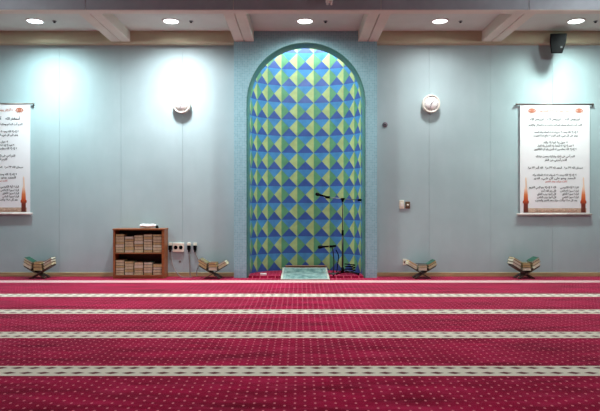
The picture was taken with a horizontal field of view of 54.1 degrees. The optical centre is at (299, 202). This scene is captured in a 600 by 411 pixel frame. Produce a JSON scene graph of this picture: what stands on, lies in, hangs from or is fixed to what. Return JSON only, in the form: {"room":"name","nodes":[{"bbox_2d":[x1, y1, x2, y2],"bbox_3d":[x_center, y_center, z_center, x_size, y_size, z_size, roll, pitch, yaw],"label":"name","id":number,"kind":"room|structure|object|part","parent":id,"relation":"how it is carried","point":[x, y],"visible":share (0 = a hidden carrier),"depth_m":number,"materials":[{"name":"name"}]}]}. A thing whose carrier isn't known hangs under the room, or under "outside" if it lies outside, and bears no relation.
{"room":"mosque","nodes":[
{"label":"mosque","id":0,"kind":"room"},
{"bbox_2d":[0,45,599,271],"bbox_3d":[0.104,-0.842,10.460,15.260,4.284,0.120,0,0,0],"label":"wall","id":1,"kind":"structure","parent":0,"point":[110,148],"depth_m":10.40,"materials":[{"name":"paint"}]},
{"bbox_2d":[0,102,34,214],"bbox_3d":[-5.375,-0.784,10.370,1.370,1.980,0.040,0,0,0],"label":"poster","id":2,"kind":"object","parent":1,"relation":"attached to","point":[14,117],"visible":1,"depth_m":10.37,"materials":[{"name":"beige paper"}]},
{"bbox_3d":[-5.381,0.187,10.370,1.323,0.038,0.040,0,0,0],"label":"rod","id":3,"kind":"part","parent":2,"relation":"part of","materials":[{"name":"white plastic"}]},
{"bbox_3d":[-5.375,-1.754,10.370,1.370,0.040,0.040,0,0,0],"label":"rod","id":4,"kind":"part","parent":2,"relation":"part of","materials":[{"name":"metal"}]},
{"bbox_2d":[0,31,233,44],"bbox_3d":[-4.472,-2.886,10.300,6.655,0.196,0.200,0,0,0],"label":"trim","id":5,"kind":"structure","parent":1,"relation":"attached to","point":[6,37],"depth_m":10.20,"materials":[{"name":"paint"}]},
{"bbox_2d":[0,272,233,276],"bbox_3d":[-4.472,1.263,10.393,6.655,0.074,0.014,0,0,0],"label":"baseboard","id":6,"kind":"structure","parent":1,"relation":"attached to","point":[2,274],"depth_m":10.39,"materials":[{"name":"brown wood"}]},
{"bbox_2d":[168,243,181,276],"bbox_3d":[-2.109,1.004,10.313,0.454,0.608,0.072,0,0,18],"label":"socket","id":7,"kind":"object","parent":1,"relation":"attached to","point":[170,244],"visible":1,"depth_m":10.35,"materials":[{"name":"beige plastic"}]},
{"bbox_2d":[173,243,183,251],"bbox_3d":[-2.147,0.783,10.383,0.200,0.160,0.033,0,0,0],"label":"wall socket","id":8,"kind":"object","parent":1,"relation":"attached to","point":[177,247],"visible":1,"depth_m":10.37,"materials":[{"name":"beige plastic"}]},
{"bbox_2d":[172,95,190,113],"bbox_3d":[-2.082,-1.733,10.351,0.314,0.314,0.097,0,0,0],"label":"wall clock","id":9,"kind":"object","parent":1,"relation":"attached to","point":[181,104],"visible":1,"depth_m":10.31,"materials":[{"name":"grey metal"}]},
{"bbox_2d":[187,243,190,275],"bbox_3d":[-1.955,0.994,10.366,0.069,0.587,0.068,0,0,0],"label":"socket","id":10,"kind":"object","parent":1,"relation":"attached to","point":[188,244],"visible":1,"depth_m":10.36,"materials":[{"name":"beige plastic"}]},
{"bbox_2d":[193,243,198,275],"bbox_3d":[-1.824,0.995,10.366,0.115,0.590,0.068,0,0,0],"label":"socket","id":11,"kind":"object","parent":1,"relation":"attached to","point":[194,244],"visible":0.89,"depth_m":10.36,"materials":[{"name":"beige plastic"}]},
{"bbox_2d":[247,42,364,277],"bbox_3d":[0.104,-0.744,10.347,2.060,4.088,0.306,0,0,0],"label":"trim","id":12,"kind":"structure","parent":1,"relation":"attached to","point":[303,45],"depth_m":10.29,"materials":[{"name":"green tile"}]},
{"bbox_2d":[399,200,403,208],"bbox_3d":[1.797,0.026,10.387,0.084,0.150,0.026,0,0,0],"label":"light switch","id":13,"kind":"object","parent":1,"relation":"attached to","point":[401,202],"visible":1,"depth_m":10.38,"materials":[{"name":"beige plastic"}]},
{"bbox_2d":[405,201,409,208],"bbox_3d":[1.903,0.035,10.385,0.084,0.124,0.030,0,0,0],"label":"light switch","id":14,"kind":"object","parent":1,"relation":"attached to","point":[407,203],"visible":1,"depth_m":10.38,"materials":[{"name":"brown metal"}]},
{"bbox_2d":[422,95,439,112],"bbox_3d":[2.305,-1.742,10.351,0.314,0.314,0.097,0,0,0],"label":"wall clock","id":15,"kind":"object","parent":1,"relation":"attached to","point":[430,103],"visible":1,"depth_m":10.31,"materials":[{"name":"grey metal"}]},
{"bbox_2d":[377,31,599,44],"bbox_3d":[4.568,-2.886,10.300,6.464,0.196,0.200,0,0,0],"label":"trim","id":16,"kind":"structure","parent":1,"relation":"attached to","point":[386,37],"depth_m":10.20,"materials":[{"name":"paint"}]},
{"bbox_2d":[377,272,599,276],"bbox_3d":[4.568,1.263,10.393,6.464,0.074,0.014,0,0,0],"label":"baseboard","id":17,"kind":"structure","parent":1,"relation":"attached to","point":[379,274],"depth_m":10.39,"materials":[{"name":"brown wood"}]},
{"bbox_2d":[515,103,593,214],"bbox_3d":[4.491,-0.771,10.370,1.370,1.980,0.040,0,0,0],"label":"poster","id":18,"kind":"object","parent":1,"relation":"attached to","point":[554,138],"visible":1,"depth_m":10.37,"materials":[{"name":"paper"}]},
{"bbox_3d":[4.485,0.199,10.370,1.323,0.038,0.040,0,0,0],"label":"rod","id":19,"kind":"part","parent":18,"relation":"part of","materials":[{"name":"white plastic"}]},
{"bbox_3d":[4.491,-1.741,10.370,1.370,0.040,0.040,0,0,0],"label":"rod","id":20,"kind":"part","parent":18,"relation":"part of","materials":[{"name":"metal"}]},
{"bbox_2d":[550,33,566,52],"bbox_3d":[4.414,-2.730,10.080,0.268,0.359,0.285,0,0,16],"label":"loudspeaker","id":21,"kind":"object","parent":1,"relation":"attached to","point":[557,41],"visible":1,"depth_m":9.98,"materials":[{"name":"black plastic"}]},
{"bbox_2d":[0,277,599,410],"bbox_3d":[0.000,1.350,3.250,15.600,0.100,14.700,0,0,0],"label":"floor","id":22,"kind":"structure","parent":0,"point":[67,343],"depth_m":5.48,"materials":[{"name":"carpet"}]},
{"bbox_2d":[24,264,55,278],"bbox_3d":[-4.497,1.181,10.170,0.496,0.239,0.250,0,0,-3],"label":"book stand","id":23,"kind":"object","parent":22,"relation":"on","point":[40,273],"visible":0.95,"depth_m":10.10,"materials":[{"name":"brown wood"}]},
{"bbox_2d":[23,262,33,268],"bbox_3d":[-4.664,1.074,10.148,0.158,0.122,0.210,0,0,-3],"label":"book","id":24,"kind":"object","parent":23,"relation":"on","point":[24,264],"visible":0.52,"depth_m":10.05,"materials":[{"name":"beige paper"}]},
{"bbox_2d":[33,267,43,270],"bbox_3d":[-4.494,1.128,10.167,0.150,0.060,0.210,0,0,-3],"label":"book","id":25,"kind":"object","parent":23,"relation":"on","point":[35,268],"visible":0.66,"depth_m":10.06,"materials":[{"name":"beige paper"}]},
{"bbox_3d":[-4.499,1.075,10.164,0.145,0.045,0.210,0,0,-3],"label":"book","id":26,"kind":"object","parent":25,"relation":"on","visible":0},
{"bbox_2d":[34,261,43,264],"bbox_3d":[-4.497,1.032,10.158,0.120,0.040,0.210,0,0,-3],"label":"book","id":27,"kind":"object","parent":26,"relation":"on","point":[37,262],"visible":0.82,"depth_m":10.06,"materials":[{"name":"beige paper"}]},
{"bbox_2d":[43,261,55,268],"bbox_3d":[-4.327,1.076,10.175,0.159,0.120,0.210,0,0,-3],"label":"book","id":28,"kind":"object","parent":23,"relation":"on","point":[54,262],"visible":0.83,"depth_m":10.07,"materials":[{"name":"beige paper"}]},
{"bbox_2d":[43,259,55,265],"bbox_3d":[-4.331,1.028,10.178,0.152,0.113,0.210,0,0,-3],"label":"book","id":29,"kind":"object","parent":28,"relation":"on","point":[51,260],"visible":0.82,"depth_m":10.08,"materials":[{"name":"beige paper"}]},
{"bbox_2d":[112,228,167,278],"bbox_3d":[-2.772,0.869,10.237,0.897,0.862,0.286,0,0,0],"label":"bookshelf","id":30,"kind":"object","parent":22,"relation":"on","point":[158,257],"visible":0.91,"depth_m":10.14,"materials":[{"name":"red wood"}]},
{"bbox_3d":[-3.197,0.883,10.240,0.030,0.834,0.280,0,0,0],"label":"panel","id":31,"kind":"part","parent":30,"relation":"part of","materials":[{"name":"red wood"}]},
{"bbox_3d":[-2.779,1.251,10.236,0.806,0.022,0.265,0,0,0],"label":"shelf","id":32,"kind":"part","parent":30,"relation":"part of","materials":[{"name":"red wood"}]},
{"bbox_3d":[-2.779,0.863,10.236,0.806,0.022,0.265,0,0,0],"label":"shelf","id":33,"kind":"part","parent":30,"relation":"part of","materials":[{"name":"red wood"}]},
{"bbox_2d":[134,249,143,251],"bbox_3d":[-2.779,0.826,10.222,0.153,0.051,0.200,0,0,0],"label":"book","id":34,"kind":"object","parent":30,"relation":"on","point":[135,250],"visible":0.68,"depth_m":10.13,"materials":[{"name":"beige paper"}]},
{"bbox_3d":[-2.778,0.776,10.224,0.147,0.048,0.200,0,0,0],"label":"book","id":35,"kind":"object","parent":34,"relation":"on","visible":0},
{"bbox_3d":[-2.780,0.729,10.226,0.150,0.045,0.200,0,0,0],"label":"book","id":36,"kind":"object","parent":35,"relation":"on","visible":0},
{"bbox_2d":[134,241,143,243],"bbox_3d":[-2.780,0.679,10.221,0.153,0.055,0.200,0,0,0],"label":"book","id":37,"kind":"object","parent":36,"relation":"on","point":[135,242],"visible":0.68,"depth_m":10.13,"materials":[{"name":"beige paper"}]},
{"bbox_3d":[-2.778,0.624,10.219,0.147,0.053,0.200,0,0,0],"label":"book","id":38,"kind":"object","parent":37,"relation":"on","visible":0},
{"bbox_2d":[134,235,143,237],"bbox_3d":[-2.779,0.576,10.218,0.150,0.043,0.200,0,0,0],"label":"book","id":39,"kind":"object","parent":38,"relation":"on","point":[135,236],"visible":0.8,"depth_m":10.12,"materials":[{"name":"beige paper"}]},
{"bbox_3d":[-2.779,0.853,10.373,0.806,0.774,0.010,0,0,0],"label":"panel","id":40,"kind":"part","parent":30,"relation":"part of","materials":[{"name":"brown wood"}]},
{"bbox_2d":[140,224,158,227],"bbox_3d":[-2.617,0.399,10.198,0.329,0.078,0.134,0,0,0],"label":"roll","id":41,"kind":"object","parent":30,"relation":"on","point":[141,225],"visible":0.95,"depth_m":10.16,"materials":[{"name":"white plastic"}]},
{"bbox_3d":[-2.353,0.883,10.240,0.045,0.834,0.280,0,0,0],"label":"panel","id":42,"kind":"part","parent":30,"relation":"part of","materials":[{"name":"red wood"}]},
{"bbox_3d":[-2.942,1.215,10.223,0.150,0.049,0.200,0,0,0],"label":"book","id":43,"kind":"object","parent":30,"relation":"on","visible":0},
{"bbox_3d":[-2.942,1.165,10.219,0.153,0.051,0.200,0,0,0],"label":"book","id":44,"kind":"object","parent":43,"relation":"on","visible":0},
{"bbox_3d":[-2.941,1.114,10.219,0.147,0.050,0.200,0,0,0],"label":"book","id":45,"kind":"object","parent":44,"relation":"on","visible":0},
{"bbox_3d":[-2.941,1.067,10.218,0.150,0.042,0.200,0,0,0],"label":"book","id":46,"kind":"object","parent":45,"relation":"on","visible":0},
{"bbox_2d":[125,260,136,263],"bbox_3d":[-2.942,1.025,10.219,0.153,0.042,0.200,0,0,0],"label":"book","id":47,"kind":"object","parent":46,"relation":"on","point":[127,261],"visible":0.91,"depth_m":10.12,"materials":[{"name":"beige paper"}]},
{"bbox_3d":[-2.456,1.218,10.224,0.150,0.044,0.200,0,0,0],"label":"book","id":48,"kind":"object","parent":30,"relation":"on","visible":0},
{"bbox_3d":[-2.457,1.172,10.220,0.153,0.046,0.200,0,0,0],"label":"book","id":49,"kind":"object","parent":48,"relation":"on","visible":0},
{"bbox_3d":[-2.455,1.128,10.226,0.147,0.042,0.200,0,0,0],"label":"book","id":50,"kind":"object","parent":49,"relation":"on","visible":0},
{"bbox_2d":[153,263,161,266],"bbox_3d":[-2.455,1.079,10.224,0.150,0.055,0.200,0,0,0],"label":"book","id":51,"kind":"object","parent":50,"relation":"on","point":[154,264],"visible":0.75,"depth_m":10.13,"materials":[{"name":"beige paper"}]},
{"bbox_3d":[-2.780,1.221,10.220,0.153,0.038,0.200,0,0,0],"label":"book","id":52,"kind":"object","parent":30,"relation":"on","visible":0},
{"bbox_3d":[-2.780,1.180,10.221,0.147,0.043,0.200,0,0,0],"label":"book","id":53,"kind":"object","parent":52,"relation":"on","visible":0},
{"bbox_3d":[-2.781,1.140,10.225,0.150,0.036,0.200,0,0,0],"label":"book","id":54,"kind":"object","parent":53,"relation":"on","visible":0},
{"bbox_3d":[-2.777,1.095,10.222,0.153,0.054,0.200,0,0,0],"label":"book","id":55,"kind":"object","parent":54,"relation":"on","visible":0},
{"bbox_2d":[135,261,145,264],"bbox_3d":[-2.779,1.043,10.219,0.147,0.048,0.200,0,0,0],"label":"book","id":56,"kind":"object","parent":55,"relation":"on","point":[136,262],"visible":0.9,"depth_m":10.12,"materials":[{"name":"beige paper"}]},
{"bbox_3d":[-3.101,0.829,10.218,0.147,0.045,0.200,0,0,0],"label":"book","id":57,"kind":"object","parent":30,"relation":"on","visible":0},
{"bbox_3d":[-3.102,0.785,10.219,0.150,0.042,0.200,0,0,0],"label":"book","id":58,"kind":"object","parent":57,"relation":"on","visible":0},
{"bbox_3d":[-3.103,0.738,10.221,0.153,0.052,0.200,0,0,0],"label":"book","id":59,"kind":"object","parent":58,"relation":"on","visible":0},
{"bbox_3d":[-3.100,0.691,10.219,0.147,0.040,0.200,0,0,0],"label":"book","id":60,"kind":"object","parent":59,"relation":"on","visible":0},
{"bbox_3d":[-3.103,0.646,10.223,0.150,0.050,0.200,0,0,0],"label":"book","id":61,"kind":"object","parent":60,"relation":"on","visible":0},
{"bbox_3d":[-3.100,0.598,10.223,0.153,0.046,0.200,0,0,0],"label":"book","id":62,"kind":"object","parent":61,"relation":"on","visible":0},
{"bbox_2d":[116,233,127,235],"bbox_3d":[-3.102,0.554,10.226,0.147,0.040,0.200,0,0,0],"label":"book","id":63,"kind":"object","parent":62,"relation":"on","point":[119,234],"visible":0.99,"depth_m":10.16,"materials":[{"name":"beige paper"}]},
{"bbox_3d":[-3.102,1.220,10.218,0.147,0.040,0.200,0,0,0],"label":"book","id":64,"kind":"object","parent":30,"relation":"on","visible":0},
{"bbox_3d":[-3.102,1.179,10.221,0.150,0.040,0.200,0,0,0],"label":"book","id":65,"kind":"object","parent":64,"relation":"on","visible":0},
{"bbox_3d":[-3.101,1.138,10.226,0.153,0.041,0.200,0,0,0],"label":"book","id":66,"kind":"object","parent":65,"relation":"on","visible":0},
{"bbox_3d":[-3.101,1.097,10.222,0.147,0.041,0.200,0,0,0],"label":"book","id":67,"kind":"object","parent":66,"relation":"on","visible":0},
{"bbox_3d":[-3.101,1.053,10.223,0.150,0.047,0.200,0,0,0],"label":"book","id":68,"kind":"object","parent":67,"relation":"on","visible":0},
{"bbox_2d":[116,259,127,262],"bbox_3d":[-3.103,1.004,10.225,0.153,0.049,0.200,0,0,0],"label":"book","id":69,"kind":"object","parent":68,"relation":"on","point":[117,260],"visible":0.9,"depth_m":10.13,"materials":[{"name":"beige paper"}]},
{"bbox_3d":[-2.620,1.220,10.226,0.147,0.039,0.200,0,0,0],"label":"book","id":70,"kind":"object","parent":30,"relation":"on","visible":0},
{"bbox_3d":[-2.618,1.178,10.219,0.150,0.044,0.200,0,0,0],"label":"book","id":71,"kind":"object","parent":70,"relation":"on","visible":0},
{"bbox_3d":[-2.618,1.135,10.218,0.153,0.042,0.200,0,0,0],"label":"book","id":72,"kind":"object","parent":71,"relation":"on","visible":0},
{"bbox_3d":[-2.618,1.087,10.226,0.147,0.054,0.200,0,0,0],"label":"book","id":73,"kind":"object","parent":72,"relation":"on","visible":0},
{"bbox_2d":[144,261,154,264],"bbox_3d":[-2.616,1.039,10.224,0.150,0.040,0.200,0,0,0],"label":"book","id":74,"kind":"object","parent":73,"relation":"on","point":[146,262],"visible":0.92,"depth_m":10.13,"materials":[{"name":"beige paper"}]},
{"bbox_2d":[199,264,228,278],"bbox_3d":[-1.493,1.181,10.170,0.496,0.239,0.250,0,0,3],"label":"book stand","id":75,"kind":"object","parent":22,"relation":"on","point":[215,274],"visible":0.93,"depth_m":10.06,"materials":[{"name":"brown wood"}]},
{"bbox_2d":[198,262,208,268],"bbox_3d":[-1.663,1.076,10.168,0.159,0.120,0.210,0,0,3],"label":"book","id":76,"kind":"object","parent":75,"relation":"on","point":[199,264],"visible":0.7,"depth_m":10.07,"materials":[{"name":"beige paper"}]},
{"bbox_3d":[-1.549,1.181,10.173,0.384,0.239,0.250,0,0,3],"label":"cross panel","id":77,"kind":"part","parent":75,"relation":"part of","materials":[{"name":"brown wood"}]},
{"bbox_2d":[208,267,218,270],"bbox_3d":[-1.490,1.128,10.170,0.150,0.060,0.210,0,0,3],"label":"book","id":78,"kind":"object","parent":75,"relation":"on","point":[210,268],"visible":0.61,"depth_m":10.07,"materials":[{"name":"beige paper"}]},
{"bbox_2d":[218,261,228,268],"bbox_3d":[-1.321,1.071,10.160,0.166,0.127,0.210,0,0,3],"label":"book","id":79,"kind":"object","parent":75,"relation":"on","point":[227,262],"visible":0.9,"depth_m":10.06,"materials":[{"name":"beige paper"}]},
{"bbox_2d":[281,267,329,279],"bbox_3d":[0.088,1.250,10.455,0.833,0.097,1.010,0,0,0],"label":"mat","id":80,"kind":"object","parent":22,"relation":"on","point":[288,273],"visible":1,"depth_m":10.48,"materials":[{"name":"teal fabric"}]},
{"bbox_2d":[406,264,436,278],"bbox_3d":[2.097,1.181,10.170,0.496,0.239,0.250,0,0,-2],"label":"book stand","id":81,"kind":"object","parent":22,"relation":"on","point":[420,273],"visible":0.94,"depth_m":10.08,"materials":[{"name":"brown wood"}]},
{"bbox_2d":[405,261,417,268],"bbox_3d":[1.923,1.076,10.161,0.170,0.123,0.210,0,0,-2],"label":"book","id":82,"kind":"object","parent":81,"relation":"on","point":[406,262],"visible":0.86,"depth_m":10.06,"materials":[{"name":"beige paper"}]},
{"bbox_2d":[416,268,426,270],"bbox_3d":[2.097,1.133,10.166,0.150,0.050,0.210,0,0,-2],"label":"book","id":83,"kind":"object","parent":81,"relation":"on","point":[418,269],"visible":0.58,"depth_m":10.06,"materials":[{"name":"beige paper"}]},
{"label":"book","id":84,"kind":"object","parent":81,"relation":"on","visible":0},
{"bbox_2d":[425,259,435,265],"bbox_3d":[2.260,1.033,10.164,0.146,0.106,0.210,0,0,-2],"label":"book","id":85,"kind":"object","parent":84,"relation":"on","point":[429,263],"visible":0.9,"depth_m":10.08,"materials":[{"name":"green paper"}]},
{"bbox_2d":[508,264,539,278],"bbox_3d":[3.875,1.181,10.170,0.496,0.239,0.250,0,0,-4],"label":"book stand","id":86,"kind":"object","parent":22,"relation":"on","point":[521,274],"visible":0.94,"depth_m":10.10,"materials":[{"name":"brown wood"}]},
{"bbox_2d":[507,261,520,268],"bbox_3d":[3.700,1.072,10.157,0.172,0.128,0.210,0,0,-4],"label":"book","id":87,"kind":"object","parent":86,"relation":"on","point":[508,262],"visible":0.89,"depth_m":10.06,"materials":[{"name":"white paper"}]},
{"bbox_2d":[508,258,520,265],"bbox_3d":[3.704,1.021,10.154,0.164,0.122,0.210,0,0,-4],"label":"book","id":88,"kind":"object","parent":87,"relation":"on","point":[509,259],"visible":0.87,"depth_m":10.05,"materials":[{"name":"beige paper"}]},
{"bbox_2d":[521,267,530,270],"bbox_3d":[3.878,1.133,10.162,0.150,0.050,0.210,0,0,-4],"label":"book","id":89,"kind":"object","parent":86,"relation":"on","point":[522,269],"visible":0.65,"depth_m":10.06,"materials":[{"name":"beige paper"}]},
{"bbox_2d":[531,263,539,268],"bbox_3d":[4.042,1.075,10.169,0.153,0.119,0.210,0,0,-4],"label":"book","id":90,"kind":"object","parent":86,"relation":"on","point":[537,264],"visible":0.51,"depth_m":10.07,"materials":[{"name":"white paper"}]},
{"bbox_2d":[528,259,540,265],"bbox_3d":[4.041,1.019,10.170,0.151,0.115,0.210,0,0,-4],"label":"book","id":91,"kind":"object","parent":90,"relation":"on","point":[538,260],"visible":0.52,"depth_m":10.07,"materials":[{"name":"beige paper"}]},
{"bbox_2d":[526,256,538,262],"bbox_3d":[4.032,0.980,10.180,0.134,0.097,0.210,0,0,-4],"label":"book","id":92,"kind":"object","parent":91,"relation":"on","point":[533,259],"visible":1,"depth_m":10.14,"materials":[{"name":"green paper"}]},
{"bbox_2d":[0,14,599,30],"bbox_3d":[0.000,-3.034,3.200,15.600,0.100,14.600,0,0,0],"label":"ceiling","id":93,"kind":"structure","parent":0,"point":[8,22],"depth_m":9.72,"materials":[{"name":"paint"}]},
{"bbox_2d":[25,18,44,23],"bbox_3d":[-4.345,-2.978,9.641,0.296,0.011,0.296,0,0,0],"label":"recessed light","id":94,"kind":"object","parent":93,"relation":"in","point":[29,20],"visible":1,"depth_m":9.64,"materials":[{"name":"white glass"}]},
{"bbox_2d":[27,19,42,23],"bbox_3d":[-4.345,-2.980,9.641,0.238,0.004,0.238,0,0,0],"label":"diffuser","id":95,"kind":"object","parent":94,"relation":"attached to","point":[33,21],"depth_m":9.65,"materials":[{"name":"white plastic"}]},
{"bbox_2d":[79,14,129,40],"bbox_3d":[-3.114,-2.893,9.451,0.340,0.183,1.502,0,0,0],"label":"ceiling beam","id":96,"kind":"structure","parent":93,"relation":"attached to","point":[110,26],"depth_m":9.43,"materials":[{"name":"paint"}]},
{"bbox_2d":[162,18,179,23],"bbox_3d":[-2.115,-2.978,9.641,0.296,0.011,0.296,0,0,0],"label":"recessed light","id":97,"kind":"object","parent":93,"relation":"in","point":[167,20],"visible":1,"depth_m":9.65,"materials":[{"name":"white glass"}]},
{"bbox_2d":[164,19,177,23],"bbox_3d":[-2.115,-2.980,9.641,0.238,0.004,0.238,0,0,0],"label":"diffuser","id":98,"kind":"object","parent":97,"relation":"attached to","point":[168,21],"depth_m":9.65,"materials":[{"name":"white plastic"}]},
{"bbox_2d":[224,14,253,40],"bbox_3d":[-0.969,-2.893,9.451,0.340,0.183,1.502,0,0,0],"label":"ceiling beam","id":99,"kind":"structure","parent":93,"relation":"attached to","point":[240,26],"depth_m":9.38,"materials":[{"name":"paint"}]},
{"bbox_2d":[0,0,599,13],"bbox_3d":[0.000,-2.892,8.626,15.600,0.184,0.168,0,0,0],"label":"ceiling beam","id":100,"kind":"structure","parent":93,"relation":"attached to","point":[85,11],"depth_m":8.60,"materials":[{"name":"paint"}]},
{"bbox_2d":[296,18,313,23],"bbox_3d":[0.082,-2.978,9.641,0.296,0.011,0.296,0,0,0],"label":"recessed light","id":101,"kind":"object","parent":93,"relation":"in","point":[303,20],"visible":1,"depth_m":9.64,"materials":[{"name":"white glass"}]},
{"bbox_2d":[298,19,311,23],"bbox_3d":[0.082,-2.980,9.641,0.238,0.004,0.238,0,0,0],"label":"diffuser","id":102,"kind":"object","parent":101,"relation":"attached to","point":[301,21],"depth_m":9.65,"materials":[{"name":"white plastic"}]},
{"bbox_2d":[358,14,389,40],"bbox_3d":[1.177,-2.893,9.451,0.340,0.183,1.502,0,0,0],"label":"ceiling beam","id":103,"kind":"structure","parent":93,"relation":"attached to","point":[371,27],"depth_m":9.38,"materials":[{"name":"paint"}]},
{"bbox_2d":[431,18,448,23],"bbox_3d":[2.295,-2.978,9.641,0.296,0.011,0.296,0,0,0],"label":"recessed light","id":104,"kind":"object","parent":93,"relation":"in","point":[440,20],"visible":1,"depth_m":9.65,"materials":[{"name":"white glass"}]},
{"bbox_2d":[433,19,446,23],"bbox_3d":[2.295,-2.980,9.641,0.238,0.004,0.238,0,0,0],"label":"diffuser","id":105,"kind":"object","parent":104,"relation":"attached to","point":[436,21],"depth_m":9.65,"materials":[{"name":"white plastic"}]},
{"bbox_2d":[482,14,534,40],"bbox_3d":[3.321,-2.893,9.451,0.340,0.183,1.502,0,0,0],"label":"ceiling beam","id":106,"kind":"structure","parent":93,"relation":"attached to","point":[503,25],"depth_m":9.43,"materials":[{"name":"paint"}]},
{"bbox_2d":[566,18,585,23],"bbox_3d":[4.525,-2.978,9.641,0.296,0.011,0.296,0,0,0],"label":"recessed light","id":107,"kind":"object","parent":93,"relation":"in","point":[577,20],"visible":1,"depth_m":9.64,"materials":[{"name":"white glass"}]},
{"bbox_2d":[568,19,583,23],"bbox_3d":[4.525,-2.980,9.641,0.238,0.004,0.238,0,0,0],"label":"diffuser","id":108,"kind":"object","parent":107,"relation":"attached to","point":[573,21],"depth_m":9.65,"materials":[{"name":"white plastic"}]},
{"bbox_2d":[0,0,599,9],"bbox_3d":[-0.969,-2.896,8.536,17.152,0.176,0.012,0,0,0],"label":"ceiling","id":109,"kind":"structure","parent":0,"point":[4,4],"depth_m":8.53,"materials":[{"name":"grey paint"}]},
{"bbox_2d":[234,31,376,277],"bbox_3d":[0.095,-0.842,10.350,2.481,4.284,0.300,0,0,0],"label":"wall surround","id":110,"kind":"object","parent":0,"point":[248,55],"visible":0.94,"depth_m":10.20,"materials":[{"name":"teal tile"}]},
{"bbox_2d":[250,49,361,273],"bbox_3d":[0.104,-1.010,10.830,2.000,4.620,0.660,0,0,0],"label":"wall niche","id":111,"kind":"object","parent":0,"point":[306,104],"visible":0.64,"depth_m":11.06,"materials":[{"name":"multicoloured tile"}]},
{"bbox_2d":[248,270,363,277],"bbox_3d":[0.104,1.285,10.686,2.000,0.030,0.948,0,0,0],"label":"floor","id":112,"kind":"structure","parent":0,"point":[270,274],"depth_m":10.30,"materials":[{"name":"carpet"}]},
{"bbox_2d":[285,265,326,267],"bbox_3d":[0.108,1.220,11.020,0.780,0.100,0.056,0,0,0],"label":"wooden plank","id":113,"kind":"object","parent":112,"relation":"on","point":[293,266],"visible":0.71,"depth_m":11.00,"materials":[{"name":"brown wood"}]},
{"bbox_2d":[328,245,337,274],"bbox_3d":[0.593,1.008,10.500,0.170,0.524,0.170,0,0,0],"label":"microphone stand","id":114,"kind":"object","parent":112,"relation":"on","point":[330,246],"visible":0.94,"depth_m":10.49,"materials":[{"name":"black metal"}]},
{"bbox_2d":[336,250,358,274],"bbox_3d":[0.823,1.058,10.580,0.432,0.446,0.240,0,0,-15],"label":"microphone cable","id":115,"kind":"object","parent":114,"relation":"hanging from","point":[336,250],"visible":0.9,"depth_m":10.52,"materials":[{"name":"black plastic"}]},
{"bbox_2d":[325,196,361,275],"bbox_3d":[0.761,0.571,10.325,0.512,1.397,0.452,0,0,-42],"label":"microphone stand","id":116,"kind":"object","parent":112,"relation":"on","point":[327,197],"visible":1,"depth_m":10.33,"materials":[{"name":"black metal"}]},
{"bbox_2d":[345,263,355,272],"bbox_3d":[0.899,1.174,10.545,0.201,0.182,0.116,0,0,0],"label":"cable coil","id":117,"kind":"object","parent":112,"relation":"on","point":[352,267],"visible":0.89,"depth_m":10.54,"materials":[{"name":"black plastic"}]},
{"bbox_3d":[-4.660,1.023,10.151,0.150,0.040,0.210,31,-2,-3],"label":"book","id":118,"kind":"object","parent":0,"visible":0},
{"bbox_2d":[24,257,35,262],"bbox_3d":[-4.657,0.983,10.151,0.143,0.102,0.210,0,0,-3],"label":"book","id":119,"kind":"object","parent":118,"relation":"on","point":[29,259],"visible":0.91,"depth_m":10.10,"materials":[{"name":"green paper"}]},
{"label":"book","id":120,"kind":"object","parent":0,"visible":0},
{"bbox_2d":[199,258,208,263],"bbox_3d":[-1.652,1.000,10.173,0.139,0.095,0.210,0,0,3],"label":"book","id":121,"kind":"object","parent":120,"relation":"on","point":[205,261],"visible":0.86,"depth_m":10.11,"materials":[{"name":"beige paper"}]}
]}

